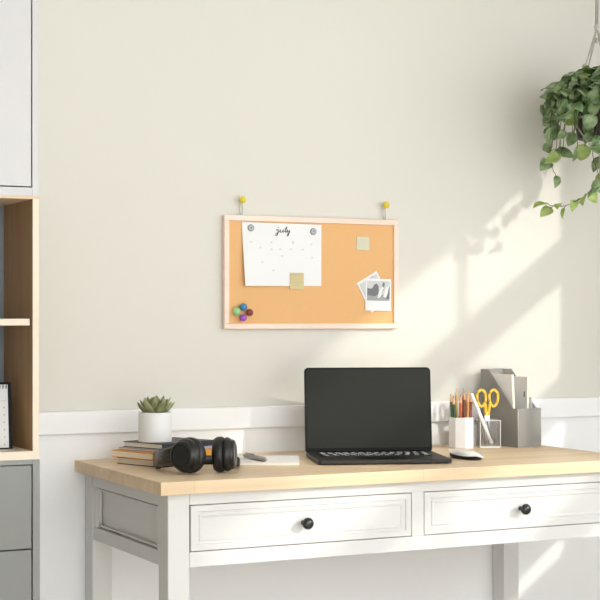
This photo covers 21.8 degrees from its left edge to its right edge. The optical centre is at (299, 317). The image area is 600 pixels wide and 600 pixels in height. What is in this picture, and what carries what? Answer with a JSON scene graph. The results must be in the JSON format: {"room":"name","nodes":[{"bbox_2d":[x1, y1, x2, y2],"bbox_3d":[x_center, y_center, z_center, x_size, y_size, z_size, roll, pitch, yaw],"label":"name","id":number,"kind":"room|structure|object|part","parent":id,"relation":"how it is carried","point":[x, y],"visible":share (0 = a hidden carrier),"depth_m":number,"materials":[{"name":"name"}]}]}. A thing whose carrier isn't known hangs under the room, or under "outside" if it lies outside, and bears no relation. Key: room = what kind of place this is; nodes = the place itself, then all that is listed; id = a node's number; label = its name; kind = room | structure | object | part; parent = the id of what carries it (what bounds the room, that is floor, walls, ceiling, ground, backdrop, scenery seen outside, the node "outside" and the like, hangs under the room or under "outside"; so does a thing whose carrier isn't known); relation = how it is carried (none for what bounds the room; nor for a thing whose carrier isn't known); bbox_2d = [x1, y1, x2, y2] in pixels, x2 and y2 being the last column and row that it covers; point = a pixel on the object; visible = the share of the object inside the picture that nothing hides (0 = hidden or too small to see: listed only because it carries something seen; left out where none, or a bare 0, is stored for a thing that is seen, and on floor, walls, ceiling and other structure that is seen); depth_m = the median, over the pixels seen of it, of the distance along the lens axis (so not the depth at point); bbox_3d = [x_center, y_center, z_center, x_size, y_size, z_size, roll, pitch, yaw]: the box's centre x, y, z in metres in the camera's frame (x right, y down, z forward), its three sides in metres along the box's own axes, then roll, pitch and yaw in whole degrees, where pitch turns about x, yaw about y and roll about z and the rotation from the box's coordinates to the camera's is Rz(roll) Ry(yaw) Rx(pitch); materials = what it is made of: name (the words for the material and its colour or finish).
{"room":"home office","nodes":[
{"label":"home office","id":0,"kind":"room"},
{"bbox_2d":[138,411,171,442],"bbox_3d":[-0.334,0.251,3.599,0.077,0.068,0.077,0,0,-26],"label":"pot","id":1,"kind":"object","parent":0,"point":[153,426],"depth_m":3.57,"materials":[{"name":"white ceramic"}]},
{"bbox_2d":[39,0,599,411],"bbox_3d":[-0.479,-0.213,3.790,3.600,2.600,0.100,0,0,-26],"label":"wall","id":2,"kind":"structure","parent":0,"point":[156,117],"depth_m":3.97,"materials":[{"name":"paint"}]},
{"bbox_2d":[0,0,38,195],"bbox_3d":[-0.984,-0.740,3.347,0.801,0.947,0.243,0,0,-26],"label":"upper cabinet","id":3,"kind":"object","parent":2,"relation":"attached to","point":[19,19],"visible":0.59,"depth_m":3.40,"materials":[{"name":"white paint"}]},
{"bbox_2d":[239,196,245,202],"bbox_3d":[-0.145,-0.294,3.883,0.018,0.018,0.029,0,0,-26],"label":"pin","id":4,"kind":"object","parent":2,"relation":"attached to","point":[242,199],"visible":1,"depth_m":3.87,"materials":[{"name":"yellow plastic"}]},
{"bbox_2d":[222,201,397,328],"bbox_3d":[0.032,-0.133,3.976,0.496,0.321,0.016,0,0,-26],"label":"cork board","id":5,"kind":"object","parent":2,"relation":"attached to","point":[338,303],"visible":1,"depth_m":3.99,"materials":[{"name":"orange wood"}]},
{"bbox_2d":[233,308,240,314],"bbox_3d":[-0.157,-0.016,3.869,0.019,0.018,0.019,0,0,19],"label":"pin","id":6,"kind":"object","parent":5,"relation":"attached to","point":[236,311],"visible":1,"depth_m":3.86,"materials":[{"name":"green plastic"}]},
{"bbox_2d":[239,314,246,320],"bbox_3d":[-0.142,-0.001,3.876,0.019,0.018,0.019,0,0,19],"label":"pin","id":7,"kind":"object","parent":5,"relation":"attached to","point":[243,317],"visible":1,"depth_m":3.87,"materials":[{"name":"purple plastic"}]},
{"bbox_2d":[240,303,246,310],"bbox_3d":[-0.141,-0.027,3.877,0.019,0.018,0.019,0,0,19],"label":"pin","id":8,"kind":"object","parent":5,"relation":"attached to","point":[243,306],"visible":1,"depth_m":3.87,"materials":[{"name":"blue plastic"}]},
{"bbox_2d":[246,309,252,315],"bbox_3d":[-0.126,-0.014,3.884,0.019,0.018,0.019,0,0,19],"label":"pin","id":9,"kind":"object","parent":5,"relation":"attached to","point":[249,312],"visible":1,"depth_m":3.88,"materials":[{"name":"red plastic"}]},
{"bbox_2d":[242,222,320,285],"bbox_3d":[-0.042,-0.160,3.928,0.222,0.159,0.012,0,0,-26],"label":"sheet","id":10,"kind":"object","parent":5,"relation":"attached to","point":[271,251],"visible":1,"depth_m":3.93,"materials":[{"name":"white paper"}]},
{"bbox_2d":[248,224,253,230],"bbox_3d":[-0.122,-0.225,3.892,0.018,0.018,0.004,0,0,-26],"label":"magnet","id":11,"kind":"object","parent":10,"relation":"attached to","point":[250,227],"visible":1,"depth_m":3.89},
{"bbox_2d":[290,273,303,288],"bbox_3d":[-0.008,-0.093,3.948,0.039,0.042,0.001,0,0,-26],"label":"sticky note","id":12,"kind":"object","parent":10,"relation":"attached to","point":[296,279],"visible":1,"depth_m":3.95,"materials":[{"name":"beige paper"}]},
{"bbox_2d":[310,228,316,234],"bbox_3d":[0.034,-0.220,3.970,0.018,0.018,0.004,0,0,-26],"label":"magnet","id":13,"kind":"object","parent":10,"relation":"attached to","point":[313,231],"visible":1,"depth_m":3.97},
{"bbox_2d":[356,237,368,249],"bbox_3d":[0.163,-0.193,4.036,0.037,0.034,0.001,0,0,-26],"label":"sticky note","id":14,"kind":"object","parent":5,"relation":"attached to","point":[362,243],"visible":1,"depth_m":4.04,"materials":[{"name":"beige paper"}]},
{"bbox_2d":[357,271,379,312],"bbox_3d":[0.192,-0.068,4.050,0.101,0.109,0.001,0,0,-26],"label":"instant photo","id":15,"kind":"object","parent":5,"relation":"attached to","point":[361,284],"visible":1,"depth_m":4.04,"materials":[{"name":"white paper"}]},
{"bbox_2d":[359,274,378,295],"bbox_3d":[0.188,-0.076,4.048,0.058,0.056,0.001,-32,13,-23],"label":"picture","id":16,"kind":"object","parent":15,"relation":"attached to","point":[362,284],"depth_m":4.04},
{"bbox_2d":[365,278,390,310],"bbox_3d":[0.203,-0.060,4.054,0.076,0.083,0.002,1,-1,-26],"label":"instant photo","id":17,"kind":"object","parent":5,"relation":"attached to","point":[377,291],"visible":1,"depth_m":4.05,"materials":[{"name":"white paper"}]},
{"bbox_2d":[367,281,389,300],"bbox_3d":[0.204,-0.070,4.053,0.067,0.052,0.001,0,0,-26],"label":"picture","id":18,"kind":"object","parent":17,"relation":"attached to","point":[376,290],"depth_m":4.05,"materials":[{"name":"white paper"}]},
{"bbox_2d":[39,416,599,599],"bbox_3d":[-0.455,0.679,3.743,3.400,0.815,0.006,0,0,-26],"label":"wainscoting","id":19,"kind":"structure","parent":2,"relation":"attached to","point":[558,569],"depth_m":3.97,"materials":[{"name":"white paint"}]},
{"bbox_2d":[39,397,599,435],"bbox_3d":[-0.452,0.248,3.736,3.400,0.054,0.020,0,0,-26],"label":"trim","id":20,"kind":"structure","parent":2,"relation":"attached to","point":[207,418],"depth_m":3.86,"materials":[{"name":"white paint"}]},
{"bbox_2d":[382,202,388,207],"bbox_3d":[0.222,-0.294,4.064,0.018,0.018,0.029,0,0,-26],"label":"pin","id":21,"kind":"object","parent":2,"relation":"attached to","point":[385,204],"visible":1,"depth_m":4.05,"materials":[{"name":"yellow plastic"}]},
{"bbox_3d":[0.540,-1.563,1.728,3.600,0.100,4.700,0,0,-26],"label":"ceiling","id":22,"kind":"structure","parent":0,"visible":0},
{"bbox_2d":[575,0,599,170],"bbox_3d":[0.782,-0.946,4.089,0.122,1.135,0.132,0,0,21],"label":"hanger","id":23,"kind":"object","parent":22,"relation":"hanging from","point":[596,27],"visible":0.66,"depth_m":4.08,"materials":[{"name":"fabric"}]},
{"bbox_2d":[533,65,599,218],"bbox_3d":[0.747,-0.456,4.075,0.326,0.404,0.327,0,0,-15],"label":"hanging plant","id":24,"kind":"object","parent":23,"relation":"hanging from","point":[576,96],"visible":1,"depth_m":4.00,"materials":[{"name":"green plant"}]},
{"bbox_3d":[0.788,-0.520,4.093,0.156,0.105,0.156,0,0,-26],"label":"pot","id":25,"kind":"part","parent":24,"relation":"part of","materials":[{"name":"black plastic"}]},
{"bbox_3d":[0.540,1.137,1.728,3.600,0.100,4.700,0,0,-26],"label":"floor","id":26,"kind":"structure","parent":0,"visible":0},
{"bbox_2d":[0,459,39,599],"bbox_3d":[-0.983,0.698,3.347,0.803,0.778,0.243,0,0,-26],"label":"base cabinet","id":27,"kind":"object","parent":26,"relation":"on","point":[19,479],"visible":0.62,"depth_m":3.40,"materials":[{"name":"grey paint"}]},
{"bbox_3d":[-0.936,0.597,3.247,0.770,0.182,0.019,0,0,-26],"label":"drawer","id":28,"kind":"part","parent":27,"relation":"part of","materials":[{"name":"grey paint"}]},
{"bbox_3d":[-0.936,0.413,3.247,0.770,0.182,0.019,0,0,-26],"label":"drawer","id":29,"kind":"part","parent":27,"relation":"part of","materials":[{"name":"grey paint"}]},
{"bbox_2d":[0,195,38,460],"bbox_3d":[-0.984,0.021,3.347,0.801,0.575,0.243,0,0,-26],"label":"open shelf unit","id":30,"kind":"object","parent":27,"relation":"on","point":[19,215],"visible":0.95,"depth_m":3.48,"materials":[{"name":"brown wood"}]},
{"bbox_3d":[-1.037,0.015,3.451,0.775,0.551,0.010,0,0,-26],"label":"panel","id":31,"kind":"part","parent":30,"relation":"part of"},
{"bbox_2d":[0,382,12,448],"bbox_3d":[-0.729,0.217,3.454,0.178,0.150,0.045,0,0,-18],"label":"desk calendar","id":32,"kind":"object","parent":30,"relation":"on","point":[6,442],"visible":1,"depth_m":3.47,"materials":[{"name":"white paper"}]},
{"bbox_2d":[75,443,599,599],"bbox_3d":[0.151,0.712,3.724,1.250,0.750,0.571,0,0,-26],"label":"writing desk","id":33,"kind":"object","parent":26,"relation":"on","point":[174,520],"visible":0.99,"depth_m":3.47,"materials":[{"name":"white wood"}]},
{"bbox_3d":[-0.477,0.726,3.696,0.049,0.722,0.055,0,0,-26],"label":"leg","id":34,"kind":"part","parent":33,"relation":"part of","materials":[{"name":"paint"}]},
{"bbox_3d":[-0.382,0.442,3.474,0.020,0.156,0.427,0,0,-26],"label":"panel","id":35,"kind":"part","parent":33,"relation":"part of","materials":[{"name":"paint"}]},
{"bbox_2d":[117,457,153,466],"bbox_3d":[-0.309,0.329,3.631,0.140,0.016,0.185,0,0,43],"label":"book","id":36,"kind":"object","parent":33,"relation":"on","point":[129,461],"visible":0.15,"depth_m":3.57,"materials":[{"name":"beige paper"}]},
{"bbox_2d":[112,448,211,460],"bbox_3d":[-0.318,0.313,3.631,0.148,0.016,0.190,0,0,44],"label":"book","id":37,"kind":"object","parent":36,"relation":"on","point":[142,455],"visible":0.37,"depth_m":3.57,"materials":[{"name":"paper"}]},
{"bbox_2d":[119,446,211,451],"bbox_3d":[-0.310,0.302,3.637,0.140,0.006,0.175,0,0,41],"label":"book","id":38,"kind":"object","parent":37,"relation":"on","point":[206,447],"visible":0.17,"depth_m":3.58,"materials":[{"name":"white paper"}]},
{"bbox_2d":[123,437,212,449],"bbox_3d":[-0.306,0.292,3.639,0.132,0.013,0.165,0,0,42],"label":"book","id":39,"kind":"object","parent":38,"relation":"on","point":[206,442],"visible":0.53,"depth_m":3.59,"materials":[{"name":"beige paper"}]},
{"bbox_2d":[137,395,174,442],"bbox_3d":[-0.333,0.232,3.598,0.087,0.107,0.086,0,0,-1],"label":"succulent","id":40,"kind":"object","parent":39,"relation":"on","point":[155,418],"visible":1,"depth_m":3.57,"materials":[{"name":"white ceramic"}]},
{"bbox_3d":[-0.264,0.726,3.264,0.049,0.722,0.055,0,0,-26],"label":"leg","id":41,"kind":"part","parent":33,"relation":"part of","materials":[{"name":"paint"}]},
{"bbox_2d":[153,436,239,472],"bbox_3d":[-0.210,0.298,3.467,0.214,0.079,0.233,0,0,-26],"label":"headphones","id":42,"kind":"object","parent":33,"relation":"on","point":[187,455],"visible":1,"depth_m":3.37,"materials":[{"name":"black plastic"}]},
{"bbox_3d":[-0.289,0.304,3.431,0.038,0.061,0.159,0,0,-31],"label":"slider arm","id":43,"kind":"part","parent":42,"relation":"part of","materials":[{"name":"grey plastic"}]},
{"bbox_2d":[170,438,199,472],"bbox_3d":[-0.250,0.297,3.363,0.074,0.074,0.025,0,0,36],"label":"ear cup","id":44,"kind":"object","parent":42,"relation":"on","point":[185,453],"depth_m":3.35,"materials":[{"name":"grey plastic"}]},
{"bbox_2d":[187,437,205,472],"bbox_3d":[-0.236,0.297,3.383,0.078,0.078,0.028,0,0,36],"label":"cushion","id":45,"kind":"object","parent":42,"relation":"on","point":[196,452],"depth_m":3.35,"materials":[{"name":"black leather"}]},
{"bbox_2d":[212,436,224,471],"bbox_3d":[-0.177,0.297,3.402,0.028,0.078,0.078,0,0,4],"label":"cushion","id":46,"kind":"object","parent":42,"relation":"on","point":[218,446],"depth_m":3.37,"materials":[{"name":"black leather"}]},
{"bbox_2d":[222,437,236,470],"bbox_3d":[-0.153,0.297,3.400,0.025,0.074,0.074,0,0,4],"label":"ear cup","id":47,"kind":"object","parent":42,"relation":"on","point":[229,447],"depth_m":3.37,"materials":[{"name":"black plastic"}]},
{"bbox_2d":[238,456,298,464],"bbox_3d":[-0.078,0.334,3.659,0.152,0.007,0.170,0,0,0],"label":"notebook","id":48,"kind":"object","parent":33,"relation":"on","point":[271,460],"visible":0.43,"depth_m":3.59,"materials":[{"name":"white paper"}]},
{"bbox_2d":[243,452,266,461],"bbox_3d":[-0.103,0.324,3.626,0.012,0.013,0.126,0,0,-25],"label":"marker pen","id":49,"kind":"object","parent":48,"relation":"on","point":[246,455],"visible":1,"depth_m":3.62,"materials":[{"name":"grey plastic"}]},
{"bbox_3d":[0.007,0.439,3.377,0.531,0.095,0.018,0,0,-26],"label":"drawer","id":50,"kind":"part","parent":33,"relation":"part of","materials":[{"name":"paint"}]},
{"bbox_3d":[0.014,0.442,3.357,0.026,0.026,0.035,0,0,-26],"label":"knob","id":51,"kind":"part","parent":33,"relation":"part of","materials":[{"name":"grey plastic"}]},
{"bbox_2d":[304,367,451,464],"bbox_3d":[0.181,0.229,3.710,0.314,0.216,0.255,0,0,-7],"label":"laptop","id":52,"kind":"object","parent":33,"relation":"on","point":[354,415],"visible":1,"depth_m":3.81,"materials":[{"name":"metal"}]},
{"bbox_2d":[316,452,429,456],"bbox_3d":[0.178,0.326,3.733,0.270,0.001,0.098,0,0,-7],"label":"keyboard","id":53,"kind":"object","parent":52,"relation":"on","point":[318,454],"depth_m":3.71,"materials":[{"name":"black plastic"}]},
{"bbox_2d":[449,417,473,448],"bbox_3d":[0.419,0.297,4.056,0.062,0.080,0.062,0,0,-34],"label":"pencil cup","id":54,"kind":"object","parent":33,"relation":"on","point":[461,430],"visible":0.99,"depth_m":4.03,"materials":[{"name":"white ceramic"}]},
{"bbox_2d":[450,394,452,416],"bbox_3d":[0.395,0.265,4.051,0.014,0.138,0.007,0,0,-31],"label":"pencil","id":55,"kind":"object","parent":54,"relation":"in","point":[451,403],"visible":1,"depth_m":4.05,"materials":[{"name":"green paint"}]},
{"bbox_2d":[453,396,455,417],"bbox_3d":[0.400,0.268,4.040,0.007,0.132,0.013,0,0,44],"label":"pencil","id":56,"kind":"object","parent":54,"relation":"in","point":[454,415],"visible":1,"depth_m":4.04,"materials":[{"name":"green paint"}]},
{"bbox_2d":[455,392,458,417],"bbox_3d":[0.409,0.264,4.055,0.011,0.140,0.007,0,0,18],"label":"pencil","id":57,"kind":"object","parent":54,"relation":"in","point":[456,400],"visible":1,"depth_m":4.05,"materials":[{"name":"yellow paint"}]},
{"bbox_2d":[459,395,461,417],"bbox_3d":[0.415,0.266,4.041,0.007,0.135,0.007,0,0,-26],"label":"pencil","id":58,"kind":"object","parent":54,"relation":"in","point":[460,402],"visible":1,"depth_m":4.04,"materials":[{"name":"orange paint"}]},
{"bbox_2d":[462,388,463,417],"bbox_3d":[0.424,0.258,4.063,0.007,0.151,0.007,1,0,-9],"label":"pencil","id":59,"kind":"object","parent":54,"relation":"in","point":[463,388],"visible":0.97,"depth_m":4.06,"materials":[{"name":"orange paint"}]},
{"bbox_2d":[463,391,465,417],"bbox_3d":[0.426,0.262,4.043,0.007,0.144,0.007,0,-1,4],"label":"pencil","id":60,"kind":"object","parent":54,"relation":"in","point":[464,397],"visible":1,"depth_m":4.04,"materials":[{"name":"brown paint"}]},
{"bbox_2d":[466,393,468,417],"bbox_3d":[0.435,0.264,4.051,0.007,0.140,0.007,0,-2,12],"label":"pencil","id":61,"kind":"object","parent":54,"relation":"in","point":[467,400],"visible":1,"depth_m":4.05,"materials":[{"name":"beige paint"}]},
{"bbox_2d":[469,398,471,417],"bbox_3d":[0.443,0.265,4.063,0.013,0.137,0.007,0,0,-32],"label":"pencil","id":62,"kind":"object","parent":54,"relation":"in","point":[470,406],"visible":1,"depth_m":4.06,"materials":[{"name":"red wood"}]},
{"bbox_2d":[449,449,482,459],"bbox_3d":[0.397,0.326,3.738,0.051,0.021,0.116,0,0,-28],"label":"computer mouse","id":63,"kind":"object","parent":33,"relation":"on","point":[463,454],"visible":1,"depth_m":3.71,"materials":[{"name":"white plastic"}]},
{"bbox_2d":[474,424,475,445],"bbox_3d":[0.445,0.309,4.124,0.033,0.056,0.029,0,0,-32],"label":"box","id":64,"kind":"object","parent":33,"relation":"on","point":[474,424],"visible":0.2,"depth_m":4.12,"materials":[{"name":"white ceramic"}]},
{"bbox_2d":[476,419,500,447],"bbox_3d":[0.492,0.301,4.074,0.055,0.072,0.055,0,0,-4],"label":"cup","id":65,"kind":"object","parent":33,"relation":"on","point":[496,420],"visible":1,"depth_m":4.05,"materials":[{"name":"grey"}]},
{"bbox_2d":[470,393,492,444],"bbox_3d":[0.471,0.263,4.044,0.069,0.138,0.009,0,0,-25],"label":"pen","id":66,"kind":"object","parent":65,"relation":"in","point":[471,394],"visible":1,"depth_m":4.04,"materials":[{"name":"white plastic"}]},
{"bbox_2d":[476,388,498,444],"bbox_3d":[0.490,0.259,4.079,0.063,0.148,0.011,0,0,-8],"label":"scissors","id":67,"kind":"object","parent":65,"relation":"in","point":[486,410],"visible":0.98,"depth_m":4.08,"materials":[{"name":"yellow plastic"}]},
{"bbox_3d":[0.475,0.220,4.076,0.031,0.071,0.009,0,0,-6],"label":"handle","id":68,"kind":"part","parent":67,"relation":"part of","materials":[{"name":"yellow plastic"}]},
{"bbox_3d":[0.487,0.288,4.078,0.010,0.088,0.002,0,0,-6],"label":"blade","id":69,"kind":"part","parent":67,"relation":"part of","materials":[{"name":"metal"}]},
{"bbox_3d":[0.505,0.220,4.082,0.033,0.071,0.009,0,0,-6],"label":"handle","id":70,"kind":"part","parent":67,"relation":"part of","materials":[{"name":"yellow plastic"}]},
{"bbox_3d":[0.555,0.726,4.205,0.049,0.722,0.055,0,0,-26],"label":"leg","id":71,"kind":"part","parent":33,"relation":"part of","materials":[{"name":"paint"}]},
{"bbox_2d":[481,368,540,447],"bbox_3d":[0.558,0.236,4.136,0.084,0.201,0.146,0,0,-35],"label":"magazine file","id":72,"kind":"object","parent":33,"relation":"on","point":[520,428],"visible":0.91,"depth_m":4.09,"materials":[{"name":"grey metal"}]},
{"bbox_3d":[0.517,0.237,4.194,0.081,0.200,0.001,0,0,-35],"label":"panel","id":73,"kind":"part","parent":72,"relation":"part of","materials":[{"name":"grey cardboard"}]},
{"label":"panel","id":74,"kind":"part","parent":72,"relation":"part of","materials":[{"name":"grey cardboard"}]},
{"bbox_2d":[492,374,514,408],"bbox_3d":[0.534,0.242,4.118,0.018,0.188,0.090,0,0,-35],"label":"booklet","id":75,"kind":"object","parent":72,"relation":"in","point":[505,381],"visible":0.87,"depth_m":4.09,"materials":[{"name":"white paper"}]},
{"bbox_3d":[0.592,0.237,4.159,0.001,0.200,0.143,0,0,-35],"label":"panel","id":76,"kind":"part","parent":72,"relation":"part of","materials":[{"name":"grey cardboard"}]},
{"bbox_2d":[514,376,528,408],"bbox_3d":[0.569,0.245,4.137,0.008,0.181,0.100,2,-1,-35],"label":"booklet","id":77,"kind":"object","parent":72,"relation":"in","point":[521,384],"visible":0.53,"depth_m":4.11,"materials":[{"name":"white paper"}]},
{"bbox_3d":[0.600,0.287,4.077,0.081,0.100,0.001,0,0,-35],"label":"panel","id":78,"kind":"part","parent":72,"relation":"part of","materials":[{"name":"grey cardboard"}]},
{"bbox_2d":[529,397,531,407],"bbox_3d":[0.581,0.272,4.145,0.010,0.128,0.110,0,0,-35],"label":"paper sheet","id":79,"kind":"object","parent":72,"relation":"in","point":[530,398],"visible":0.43,"depth_m":4.10,"materials":[{"name":"white paper"}]},
{"bbox_3d":[0.514,0.439,3.628,0.531,0.095,0.018,0,0,-26],"label":"drawer","id":80,"kind":"part","parent":33,"relation":"part of","materials":[{"name":"paint"}]},
{"bbox_3d":[0.518,0.442,3.606,0.026,0.026,0.035,0,0,-26],"label":"knob","id":81,"kind":"part","parent":33,"relation":"part of","materials":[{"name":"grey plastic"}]}
]}

